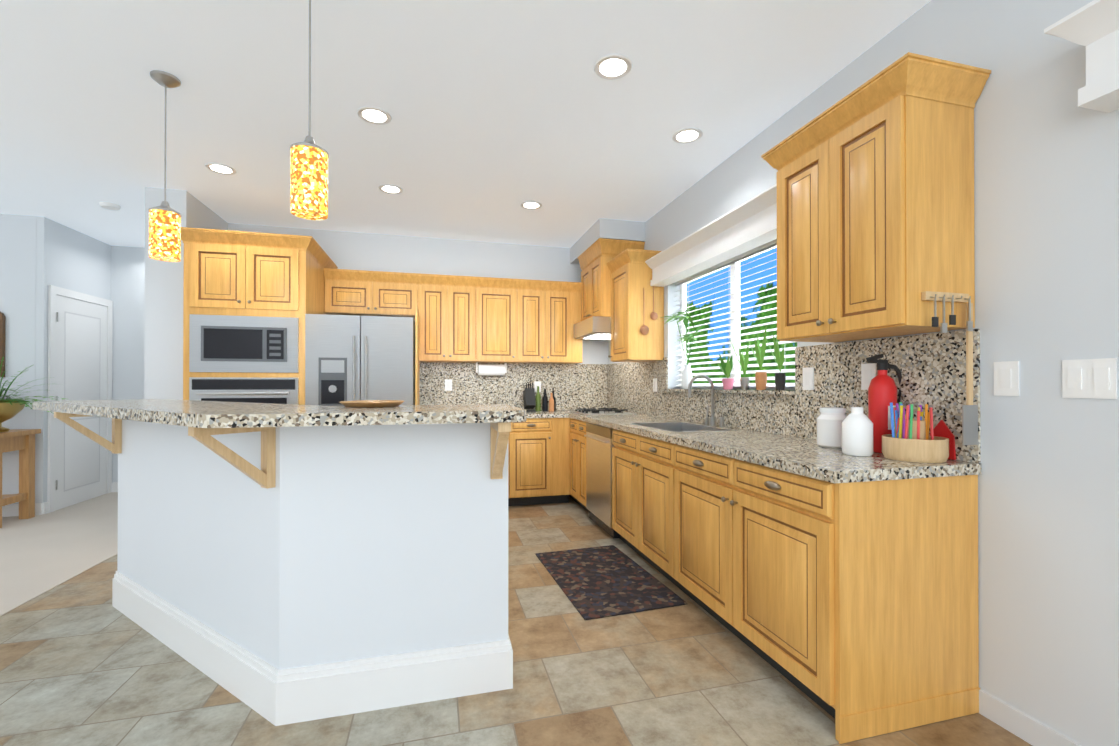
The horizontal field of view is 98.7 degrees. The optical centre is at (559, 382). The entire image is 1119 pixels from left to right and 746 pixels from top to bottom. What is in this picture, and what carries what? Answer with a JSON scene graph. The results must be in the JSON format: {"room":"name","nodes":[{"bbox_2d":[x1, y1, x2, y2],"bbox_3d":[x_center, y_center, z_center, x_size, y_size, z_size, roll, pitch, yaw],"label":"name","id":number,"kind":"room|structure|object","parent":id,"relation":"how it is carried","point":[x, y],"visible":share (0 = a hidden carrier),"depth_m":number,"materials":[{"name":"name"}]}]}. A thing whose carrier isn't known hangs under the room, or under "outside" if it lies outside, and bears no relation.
{"room":"kitchen","nodes":[
{"label":"kitchen","id":0,"kind":"room"},
{"bbox_2d":[0,214,35,504],"bbox_3d":[-7.051,-0.157,3.930,4.540,2.760,0.120,0,0,-14],"label":"wall","id":1,"kind":"structure","parent":0,"point":[18,271],"depth_m":4.41,"materials":[{"name":"paint"}]},
{"bbox_2d":[0,312,5,376],"bbox_3d":[-5.307,-0.370,4.299,0.540,0.650,0.033,0,0,-14],"label":"wall mirror","id":2,"kind":"object","parent":1,"relation":"attached to","point":[2,334],"visible":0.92,"depth_m":4.35,"materials":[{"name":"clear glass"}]},
{"bbox_2d":[0,492,117,615],"bbox_3d":[-5.490,1.255,0.649,5.930,0.104,9.140,0,0,-14],"label":"floor carpet","id":3,"kind":"object","parent":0,"point":[41,554],"depth_m":3.56,"materials":[{"name":"beige carpet"}]},
{"bbox_2d":[0,429,40,527],"bbox_3d":[-5.189,0.821,4.033,1.060,0.794,0.460,0,0,-14],"label":"console table","id":4,"kind":"object","parent":3,"relation":"on","point":[22,441],"visible":1,"depth_m":4.28,"materials":[{"name":"brown wood"}]},
{"bbox_2d":[0,357,67,431],"bbox_3d":[-4.742,0.094,3.911,1.172,0.655,0.775,0,0,-14],"label":"potted plant","id":5,"kind":"object","parent":4,"relation":"on","point":[10,407],"visible":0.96,"depth_m":4.08,"materials":[{"name":"green plant"}]},
{"bbox_2d":[35,216,110,502],"bbox_3d":[-4.968,-0.152,4.947,0.120,2.760,1.048,0,0,-14],"label":"wall","id":6,"kind":"structure","parent":0,"point":[71,259],"depth_m":4.54,"materials":[{"name":"paint"}]},
{"bbox_2d":[47,285,112,512],"bbox_3d":[-4.860,0.156,4.941,0.083,2.134,0.890,0,0,-14],"label":"door","id":7,"kind":"structure","parent":6,"relation":"in","point":[79,464],"depth_m":4.86,"materials":[{"name":"white wood"}]},
{"bbox_2d":[111,246,144,482],"bbox_3d":[-4.324,-0.149,5.613,1.660,2.760,0.120,0,0,-14],"label":"wall","id":8,"kind":"structure","parent":0,"point":[128,281],"depth_m":5.41,"materials":[{"name":"paint"}]},
{"bbox_2d":[144,187,227,399],"bbox_3d":[-3.390,-0.152,4.831,0.280,2.760,2.100,0,0,-14],"label":"wall column","id":9,"kind":"structure","parent":0,"point":[163,347],"depth_m":3.82,"materials":[{"name":"paint"}]},
{"bbox_2d":[117,419,507,669],"bbox_3d":[-1.319,0.678,2.320,1.960,1.074,1.332,0,0,-14],"label":"wall","id":10,"kind":"structure","parent":0,"point":[343,543],"depth_m":1.84,"materials":[{"name":"paint"}]},
{"bbox_2d":[32,399,526,488],"bbox_3d":[-1.489,0.240,2.279,2.370,0.280,1.893,0,0,-14],"label":"bar","id":11,"kind":"object","parent":10,"relation":"on","point":[203,421],"visible":1,"depth_m":1.67,"materials":[{"name":"stone"}]},
{"bbox_2d":[339,400,404,406],"bbox_3d":[-0.760,0.087,1.955,0.250,0.020,0.250,0,0,-14],"label":"tray","id":12,"kind":"object","parent":11,"relation":"on","point":[374,403],"visible":1,"depth_m":1.87,"materials":[{"name":"brown wood"}]},
{"bbox_2d":[112,571,512,725],"bbox_3d":[-1.323,1.121,2.320,1.999,0.188,1.371,0,0,-14],"label":"baseboard","id":13,"kind":"structure","parent":10,"relation":"attached to","point":[273,695],"depth_m":1.83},
{"bbox_2d":[228,223,607,363],"bbox_3d":[-1.367,-0.151,5.156,4.280,2.760,0.120,0,0,-14],"label":"wall","id":14,"kind":"structure","parent":0,"point":[374,252],"depth_m":5.14,"materials":[{"name":"paint"}]},
{"bbox_2d":[325,267,420,322],"bbox_3d":[-1.846,-0.861,4.796,0.849,0.407,0.338,0,0,-14],"label":"upper cabinet","id":15,"kind":"object","parent":14,"relation":"attached to","point":[347,292],"depth_m":4.63,"materials":[{"name":"brown wood"}]},
{"bbox_2d":[417,274,484,362],"bbox_3d":[-1.134,-0.638,4.978,0.621,0.852,0.338,0,0,-14],"label":"upper cabinet","id":16,"kind":"object","parent":14,"relation":"attached to","point":[451,321],"depth_m":4.82,"materials":[{"name":"brown wood"}]},
{"bbox_2d":[476,362,506,375],"bbox_3d":[-0.724,-0.140,5.104,0.320,0.138,0.120,0,0,-14],"label":"paper towel holder","id":17,"kind":"object","parent":16,"relation":"attached to","point":[491,369],"visible":1,"depth_m":5.06,"materials":[{"name":"white paper"}]},
{"bbox_2d":[485,277,524,362],"bbox_3d":[-0.690,-0.637,5.092,0.543,0.852,0.338,0,0,-14],"label":"upper cabinet","id":18,"kind":"object","parent":14,"relation":"attached to","point":[504,298],"depth_m":4.95,"materials":[{"name":"brown wood"}]},
{"bbox_2d":[419,362,606,409],"bbox_3d":[-0.462,0.052,5.318,2.095,0.524,0.014,0,0,-14],"label":"backsplash","id":19,"kind":"structure","parent":14,"relation":"attached to","point":[573,386],"depth_m":5.30,"materials":[{"name":"stone"}]},
{"bbox_2d":[445,379,451,390],"bbox_3d":[-1.183,0.029,5.121,0.075,0.120,0.008,0,0,-14],"label":"electrical outlet plate","id":20,"kind":"object","parent":19,"relation":"attached to","point":[448,384],"visible":1,"depth_m":5.12,"materials":[{"name":"white plastic"}]},
{"bbox_2d":[534,381,540,391],"bbox_3d":[-0.243,0.050,5.363,0.075,0.120,0.008,0,0,-14],"label":"electrical outlet plate","id":21,"kind":"object","parent":19,"relation":"attached to","point":[537,383],"visible":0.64,"depth_m":5.36,"materials":[{"name":"white plastic"}]},
{"bbox_2d":[525,279,572,363],"bbox_3d":[-0.225,-0.637,5.212,0.662,0.852,0.338,0,0,-14],"label":"upper cabinet","id":22,"kind":"object","parent":14,"relation":"attached to","point":[548,304],"depth_m":5.07,"materials":[{"name":"brown wood"}]},
{"bbox_2d":[0,0,930,247],"bbox_3d":[-3.413,-1.600,1.197,10.220,0.100,9.140,0,0,-14],"label":"ceiling","id":23,"kind":"structure","parent":0,"point":[499,111],"depth_m":2.64,"materials":[{"name":"paint"}]},
{"bbox_2d":[99,202,120,210],"bbox_3d":[-3.881,-1.518,4.153,0.140,0.034,0.140,0,0,-14],"label":"smoke detector","id":24,"kind":"object","parent":23,"relation":"attached to","point":[110,206],"visible":1,"depth_m":4.12,"materials":[{"name":"white plastic"}]},
{"bbox_2d":[148,70,180,261],"bbox_3d":[-1.998,-1.084,2.437,0.130,0.919,0.130,0,0,-14],"label":"pendant light","id":25,"kind":"object","parent":23,"relation":"hanging from","point":[164,231],"visible":1,"depth_m":2.40,"materials":[{"name":"glass"}]},
{"bbox_2d":[205,163,236,174],"bbox_3d":[-2.437,-1.535,3.464,0.190,0.006,0.190,0,0,-14],"label":"recessed light","id":26,"kind":"object","parent":23,"relation":"in","point":[219,168],"visible":1,"depth_m":3.45,"materials":[{"name":"white"}]},
{"bbox_2d":[290,0,328,219],"bbox_3d":[-0.936,-1.087,1.802,0.130,0.919,0.130,0,0,-14],"label":"pendant light","id":27,"kind":"object","parent":23,"relation":"hanging from","point":[309,157],"visible":1,"depth_m":1.75,"materials":[{"name":"glass"}]},
{"bbox_2d":[357,106,391,124],"bbox_3d":[-1.069,-1.538,2.780,0.190,0.006,0.190,0,0,-14],"label":"recessed light","id":28,"kind":"object","parent":23,"relation":"in","point":[373,115],"visible":1,"depth_m":2.77,"materials":[{"name":"white plastic"}]},
{"bbox_2d":[378,184,402,193],"bbox_3d":[-1.341,-1.534,3.824,0.190,0.006,0.190,0,0,-14],"label":"recessed light","id":29,"kind":"object","parent":23,"relation":"in","point":[389,189],"visible":1,"depth_m":3.82,"materials":[{"name":"white plastic"}]},
{"bbox_2d":[520,201,541,209],"bbox_3d":[-0.243,-1.532,4.164,0.190,0.006,0.190,0,0,-14],"label":"recessed light","id":30,"kind":"object","parent":23,"relation":"in","point":[531,205],"visible":1,"depth_m":4.16,"materials":[{"name":"white plastic"}]},
{"bbox_2d":[594,54,631,79],"bbox_3d":[0.262,-1.541,2.356,0.190,0.006,0.190,0,0,-14],"label":"recessed light","id":31,"kind":"object","parent":23,"relation":"in","point":[612,66],"visible":1,"depth_m":2.34,"materials":[{"name":"white"}]},
{"bbox_2d":[672,128,702,143],"bbox_3d":[0.798,-1.538,3.004,0.190,0.006,0.190,0,0,-14],"label":"recessed light","id":32,"kind":"object","parent":23,"relation":"in","point":[686,135],"visible":1,"depth_m":2.99,"materials":[{"name":"white plastic"}]},
{"bbox_2d":[0,497,1032,745],"bbox_3d":[-0.394,1.260,1.351,4.290,0.100,7.960,0,0,-14],"label":"floor","id":33,"kind":"structure","parent":0,"point":[84,661],"depth_m":1.89,"materials":[{"name":"beige tile"}]},
{"bbox_2d":[181,227,332,404],"bbox_3d":[-2.581,0.028,4.237,0.850,2.390,1.042,0,0,-14],"label":"tall cabinet","id":34,"kind":"object","parent":33,"relation":"on","point":[251,300],"depth_m":3.76,"materials":[{"name":"brown wood"}]},
{"bbox_2d":[189,377,298,404],"bbox_3d":[-2.454,0.212,3.743,0.750,0.500,0.071,0,0,-14],"label":"oven","id":35,"kind":"object","parent":34,"relation":"in","point":[275,390],"depth_m":3.75,"materials":[{"name":"silver metal"}]},
{"bbox_2d":[189,314,298,372],"bbox_3d":[-2.458,-0.298,3.761,0.750,0.440,0.038,0,0,-14],"label":"microwave","id":36,"kind":"object","parent":34,"relation":"in","point":[218,343],"depth_m":3.75,"materials":[{"name":"silver metal"}]},
{"bbox_2d":[305,314,414,405],"bbox_3d":[-1.722,0.339,4.307,0.820,1.768,0.941,0,0,-14],"label":"fridge","id":37,"kind":"object","parent":33,"relation":"on","point":[351,358],"visible":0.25,"depth_m":3.90,"materials":[{"name":"silver metal"}]},
{"bbox_2d":[508,422,516,505],"bbox_3d":[-0.648,0.790,4.928,0.300,0.872,0.662,0,0,-14],"label":"base cabinet","id":38,"kind":"object","parent":33,"relation":"on","point":[512,440],"depth_m":4.67,"materials":[{"name":"brown wood"}]},
{"bbox_2d":[517,415,570,505],"bbox_3d":[-0.259,0.790,5.028,0.624,0.872,0.662,0,0,-14],"label":"base cabinet","id":39,"kind":"object","parent":33,"relation":"on","point":[543,441],"depth_m":4.75,"materials":[{"name":"brown wood"}]},
{"bbox_2d":[527,411,568,414],"bbox_3d":[-0.695,0.333,4.927,1.459,0.040,0.647,0,0,-14],"label":"countertop","id":40,"kind":"structure","parent":39,"relation":"on","point":[537,412],"depth_m":4.81,"materials":[{"name":"grey stone"}]},
{"bbox_2d":[523,383,535,411],"bbox_3d":[-0.326,0.159,5.204,0.100,0.308,0.198,0,0,-14],"label":"knife block","id":41,"kind":"object","parent":40,"relation":"on","point":[529,399],"visible":0.94,"depth_m":5.15,"materials":[{"name":"grey wood"}]},
{"bbox_2d":[569,415,579,504],"bbox_3d":[0.470,0.788,4.600,0.667,0.872,0.577,0,0,-14],"label":"base cabinet","id":42,"kind":"object","parent":33,"relation":"on","point":[574,423],"depth_m":4.63,"materials":[{"name":"brown wood"}]},
{"bbox_2d":[580,419,631,536],"bbox_3d":[0.623,0.786,4.006,0.667,0.872,0.769,0,0,-14],"label":"dishwasher","id":43,"kind":"object","parent":33,"relation":"on","point":[597,441],"depth_m":3.92,"materials":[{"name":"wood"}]},
{"bbox_2d":[559,411,691,430],"bbox_3d":[0.492,0.373,4.556,0.652,0.123,1.955,0,0,-14],"label":"countertop","id":44,"kind":"structure","parent":43,"relation":"on","point":[622,420],"depth_m":4.10,"materials":[{"name":"stone"}]},
{"bbox_2d":[570,408,636,414],"bbox_3d":[0.431,0.291,4.888,0.500,0.041,0.610,0,0,-14],"label":"cooktop","id":45,"kind":"object","parent":44,"relation":"in","point":[583,411],"depth_m":4.76,"materials":[{"name":"silver metal"}]},
{"bbox_2d":[535,545,687,619],"bbox_3d":[0.266,1.214,3.019,0.652,0.007,1.030,0,0,-14],"label":"rug","id":46,"kind":"object","parent":33,"relation":"on","point":[601,582],"visible":1,"depth_m":2.89,"materials":[{"name":"brown fabric"}]},
{"bbox_2d":[612,451,651,564],"bbox_3d":[0.810,0.874,3.278,0.667,0.688,0.818,0,0,-14],"label":"base cabinet","id":47,"kind":"object","parent":33,"relation":"on","point":[631,472],"depth_m":3.27,"materials":[{"name":"brown wood"}]},
{"bbox_2d":[652,439,981,743],"bbox_3d":[1.059,0.777,2.312,0.667,0.872,1.289,0,0,-14],"label":"base cabinet","id":48,"kind":"object","parent":33,"relation":"on","point":[839,586],"depth_m":1.73,"materials":[{"name":"brown wood"}]},
{"bbox_2d":[656,431,981,478],"bbox_3d":[1.066,0.320,2.326,0.652,0.040,1.329,0,0,-14],"label":"countertop","id":49,"kind":"structure","parent":48,"relation":"on","point":[798,453],"depth_m":1.95,"materials":[{"name":"stone"}]},
{"bbox_2d":[630,422,736,431],"bbox_3d":[0.817,0.403,3.288,0.434,0.202,0.684,0,0,-14],"label":"sink","id":50,"kind":"object","parent":49,"relation":"in","point":[664,426],"depth_m":3.55,"materials":[{"name":"silver metal"}]},
{"bbox_2d":[688,375,723,427],"bbox_3d":[0.993,0.126,3.319,0.217,0.359,0.220,0,0,-14],"label":"faucet","id":51,"kind":"object","parent":49,"relation":"on","point":[710,422],"depth_m":3.34,"materials":[{"name":"silver metal"}]},
{"bbox_2d":[817,407,846,447],"bbox_3d":[1.266,0.206,2.228,0.132,0.185,0.132,0,0,-14],"label":"jar","id":52,"kind":"object","parent":49,"relation":"on","point":[829,426],"visible":0.92,"depth_m":2.18,"materials":[{"name":"white ceramic"}]},
{"bbox_2d":[842,407,872,455],"bbox_3d":[1.226,0.199,1.980,0.112,0.197,0.112,0,0,-14],"label":"bottle","id":53,"kind":"object","parent":49,"relation":"on","point":[857,431],"visible":1,"depth_m":1.94,"materials":[{"name":"white ceramic"}]},
{"bbox_2d":[866,354,901,452],"bbox_3d":[1.392,0.088,2.064,0.167,0.419,0.106,0,0,-14],"label":"fire extinguisher","id":54,"kind":"object","parent":49,"relation":"on","point":[882,392],"visible":0.81,"depth_m":2.03,"materials":[{"name":"red paint"}]},
{"bbox_2d":[882,402,948,462],"bbox_3d":[1.375,0.188,1.864,0.210,0.218,0.210,0,0,-14],"label":"utensil caddy","id":55,"kind":"object","parent":49,"relation":"on","point":[909,439],"visible":1,"depth_m":1.82,"materials":[{"name":"brown wood"}]},
{"bbox_2d":[570,218,644,264],"bbox_3d":[0.474,-1.446,5.052,0.470,0.190,1.030,0,0,-14],"label":"wall","id":56,"kind":"structure","parent":0,"point":[615,229],"depth_m":4.58,"materials":[{"name":"paint"}]},
{"bbox_2d":[608,0,1118,745],"bbox_3d":[1.591,-0.167,1.931,0.160,2.760,7.840,0,0,-14],"label":"wall","id":57,"kind":"structure","parent":0,"point":[1046,192],"depth_m":1.61,"materials":[{"name":"paint"}]},
{"bbox_2d":[577,238,648,326],"bbox_3d":[0.505,-0.982,4.884,0.464,0.720,0.707,0,0,-14],"label":"upper cabinet","id":58,"kind":"object","parent":57,"relation":"attached to","point":[595,288],"depth_m":4.59,"materials":[{"name":"brown wood"}]},
{"bbox_2d":[574,316,610,339],"bbox_3d":[0.478,-0.540,4.904,0.506,0.160,0.649,0,0,-14],"label":"hood","id":59,"kind":"object","parent":58,"relation":"attached to","point":[594,327],"depth_m":4.65,"materials":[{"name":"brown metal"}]},
{"bbox_2d":[609,247,663,361],"bbox_3d":[0.699,-0.663,4.393,0.333,0.937,0.449,0,0,-14],"label":"upper cabinet","id":60,"kind":"object","parent":57,"relation":"attached to","point":[631,274],"depth_m":4.18,"materials":[{"name":"brown wood"}]},
{"bbox_2d":[640,288,650,334],"bbox_3d":[0.732,-0.612,4.144,0.084,0.407,0.038,0,0,-20],"label":"ladle","id":61,"kind":"object","parent":60,"relation":"hanging from","point":[644,329],"depth_m":4.13,"materials":[{"name":"brown wood"}]},
{"bbox_2d":[651,286,657,319],"bbox_3d":[0.819,-0.717,4.167,0.072,0.358,0.032,0,0,-20],"label":"ladle","id":62,"kind":"object","parent":60,"relation":"hanging from","point":[654,316],"depth_m":4.16,"materials":[{"name":"brown wood"}]},
{"bbox_2d":[645,184,776,286],"bbox_3d":[1.056,-0.948,3.318,0.182,0.214,1.909,0,0,-14],"label":"valance","id":63,"kind":"object","parent":57,"relation":"attached to","point":[750,224],"visible":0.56,"depth_m":3.16,"materials":[{"name":"white wood"}]},
{"bbox_2d":[663,389,794,393],"bbox_3d":[1.181,0.061,3.420,0.209,0.020,1.528,0,0,-14],"label":"window sill","id":64,"kind":"structure","parent":57,"relation":"attached to","point":[747,391],"depth_m":3.10,"materials":[{"name":"stone"}]},
{"bbox_2d":[661,309,703,388],"bbox_3d":[0.957,-0.256,3.782,0.255,0.615,0.576,0,0,-14],"label":"vase","id":65,"kind":"object","parent":64,"relation":"on","point":[687,375],"visible":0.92,"depth_m":3.80,"materials":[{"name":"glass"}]},
{"bbox_2d":[715,354,733,388],"bbox_3d":[1.126,-0.075,3.289,0.142,0.249,0.162,0,0,-14],"label":"potted plant","id":66,"kind":"object","parent":64,"relation":"on","point":[726,369],"visible":1,"depth_m":3.26,"materials":[{"name":"pink"}]},
{"bbox_2d":[729,327,785,389],"bbox_3d":[1.216,-0.154,2.965,0.109,0.402,0.466,0,0,-14],"label":"potted plants","id":67,"kind":"object","parent":64,"relation":"on","point":[761,380],"visible":1,"depth_m":2.93,"materials":[{"name":"green plant"}]},
{"bbox_2d":[680,246,794,389],"bbox_3d":[1.259,-0.424,3.442,0.040,0.946,1.526,0,0,-14],"label":"window","id":68,"kind":"structure","parent":57,"relation":"in","point":[732,290],"depth_m":3.43,"materials":[{"name":"white plastic"}]},
{"bbox_2d":[675,239,794,386],"bbox_3d":[1.210,-0.432,3.430,0.050,0.927,1.518,0,0,-14],"label":"window blinds","id":69,"kind":"object","parent":68,"relation":"attached to","point":[754,251],"visible":0.62,"depth_m":3.36,"materials":[{"name":"white plastic"}]},
{"bbox_2d":[607,329,980,462],"bbox_3d":[1.050,0.044,3.678,0.014,0.524,3.944,0,0,-14],"label":"backsplash","id":70,"kind":"structure","parent":57,"relation":"attached to","point":[931,367],"depth_m":2.42,"materials":[{"name":"stone"}]},
{"bbox_2d":[653,378,656,391],"bbox_3d":[0.864,0.025,4.356,0.008,0.120,0.075,0,0,-14],"label":"electrical outlet plate","id":71,"kind":"object","parent":70,"relation":"attached to","point":[654,384],"visible":1,"depth_m":4.35,"materials":[{"name":"white plastic"}]},
{"bbox_2d":[803,367,813,389],"bbox_3d":[1.325,-0.019,2.564,0.008,0.120,0.075,0,0,-14],"label":"electrical outlet plate","id":72,"kind":"object","parent":70,"relation":"attached to","point":[808,378],"visible":1,"depth_m":2.56,"materials":[{"name":"white plastic"}]},
{"bbox_2d":[861,363,875,389],"bbox_3d":[1.418,-0.025,2.206,0.008,0.120,0.075,0,0,-14],"label":"electrical outlet plate","id":73,"kind":"object","parent":70,"relation":"attached to","point":[868,372],"visible":0.79,"depth_m":2.21,"materials":[{"name":"white plastic"}]},
{"bbox_2d":[930,420,955,459],"bbox_3d":[1.499,0.222,1.885,0.008,0.149,0.100,0,0,-14],"label":"pot holder","id":74,"kind":"object","parent":70,"relation":"attached to","point":[941,429],"visible":0.59,"depth_m":1.86,"materials":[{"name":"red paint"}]},
{"bbox_2d":[761,52,990,444],"bbox_3d":[1.277,-0.447,2.053,0.379,1.352,0.766,0,0,-14],"label":"upper cabinet","id":75,"kind":"object","parent":57,"relation":"attached to","point":[875,207],"visible":1,"depth_m":1.78,"materials":[{"name":"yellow wood"}]},
{"bbox_2d":[994,361,1018,395],"bbox_3d":[1.566,-0.013,1.687,0.008,0.120,0.075,0,0,-14],"label":"switch plate","id":76,"kind":"object","parent":57,"relation":"attached to","point":[1006,378],"visible":1,"depth_m":1.68,"materials":[{"name":"white plastic"}]},
{"bbox_2d":[1044,0,1118,112],"bbox_3d":[1.838,-0.934,0.279,0.182,0.252,2.434,0,0,-14],"label":"cornice valance","id":77,"kind":"object","parent":57,"relation":"attached to","point":[1093,26],"visible":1,"depth_m":1.36,"materials":[{"name":"white wood"}]},
{"bbox_2d":[1062,358,1116,398],"bbox_3d":[1.621,-0.011,1.474,0.008,0.120,0.125,0,0,-14],"label":"switch plate","id":78,"kind":"object","parent":57,"relation":"attached to","point":[1089,378],"visible":1,"depth_m":1.47,"materials":[{"name":"white plastic"}]},
{"label":"outside","id":79,"kind":"structure","parent":0,"visible":0},
{"bbox_2d":[687,248,796,389],"bbox_3d":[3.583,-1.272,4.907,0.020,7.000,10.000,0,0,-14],"label":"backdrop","id":80,"kind":"structure","parent":79,"point":[747,286],"depth_m":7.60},
{"bbox_3d":[-2.288,-0.192,-3.177,10.220,2.760,0.120,0,0,-14],"label":"wall","id":81,"kind":"structure","parent":0,"visible":0},
{"bbox_2d":[2,502,48,516],"bbox_3d":[-6.943,1.168,3.897,4.496,0.110,0.044,0,0,-14],"label":"baseboard","id":82,"kind":"structure","parent":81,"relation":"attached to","point":[40,508],"depth_m":4.39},
{"bbox_2d":[111,482,117,491],"bbox_3d":[-4.394,1.176,5.518,1.280,0.110,0.016,0,0,-14],"label":"baseboard","id":83,"kind":"structure","parent":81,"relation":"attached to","point":[114,486],"depth_m":5.36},
{"bbox_2d":[979,689,1081,745],"bbox_3d":[2.014,1.161,-0.064,0.012,0.085,3.778,0,0,-14],"label":"baseboard","id":84,"kind":"structure","parent":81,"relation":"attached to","point":[1016,722],"depth_m":1.64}
]}

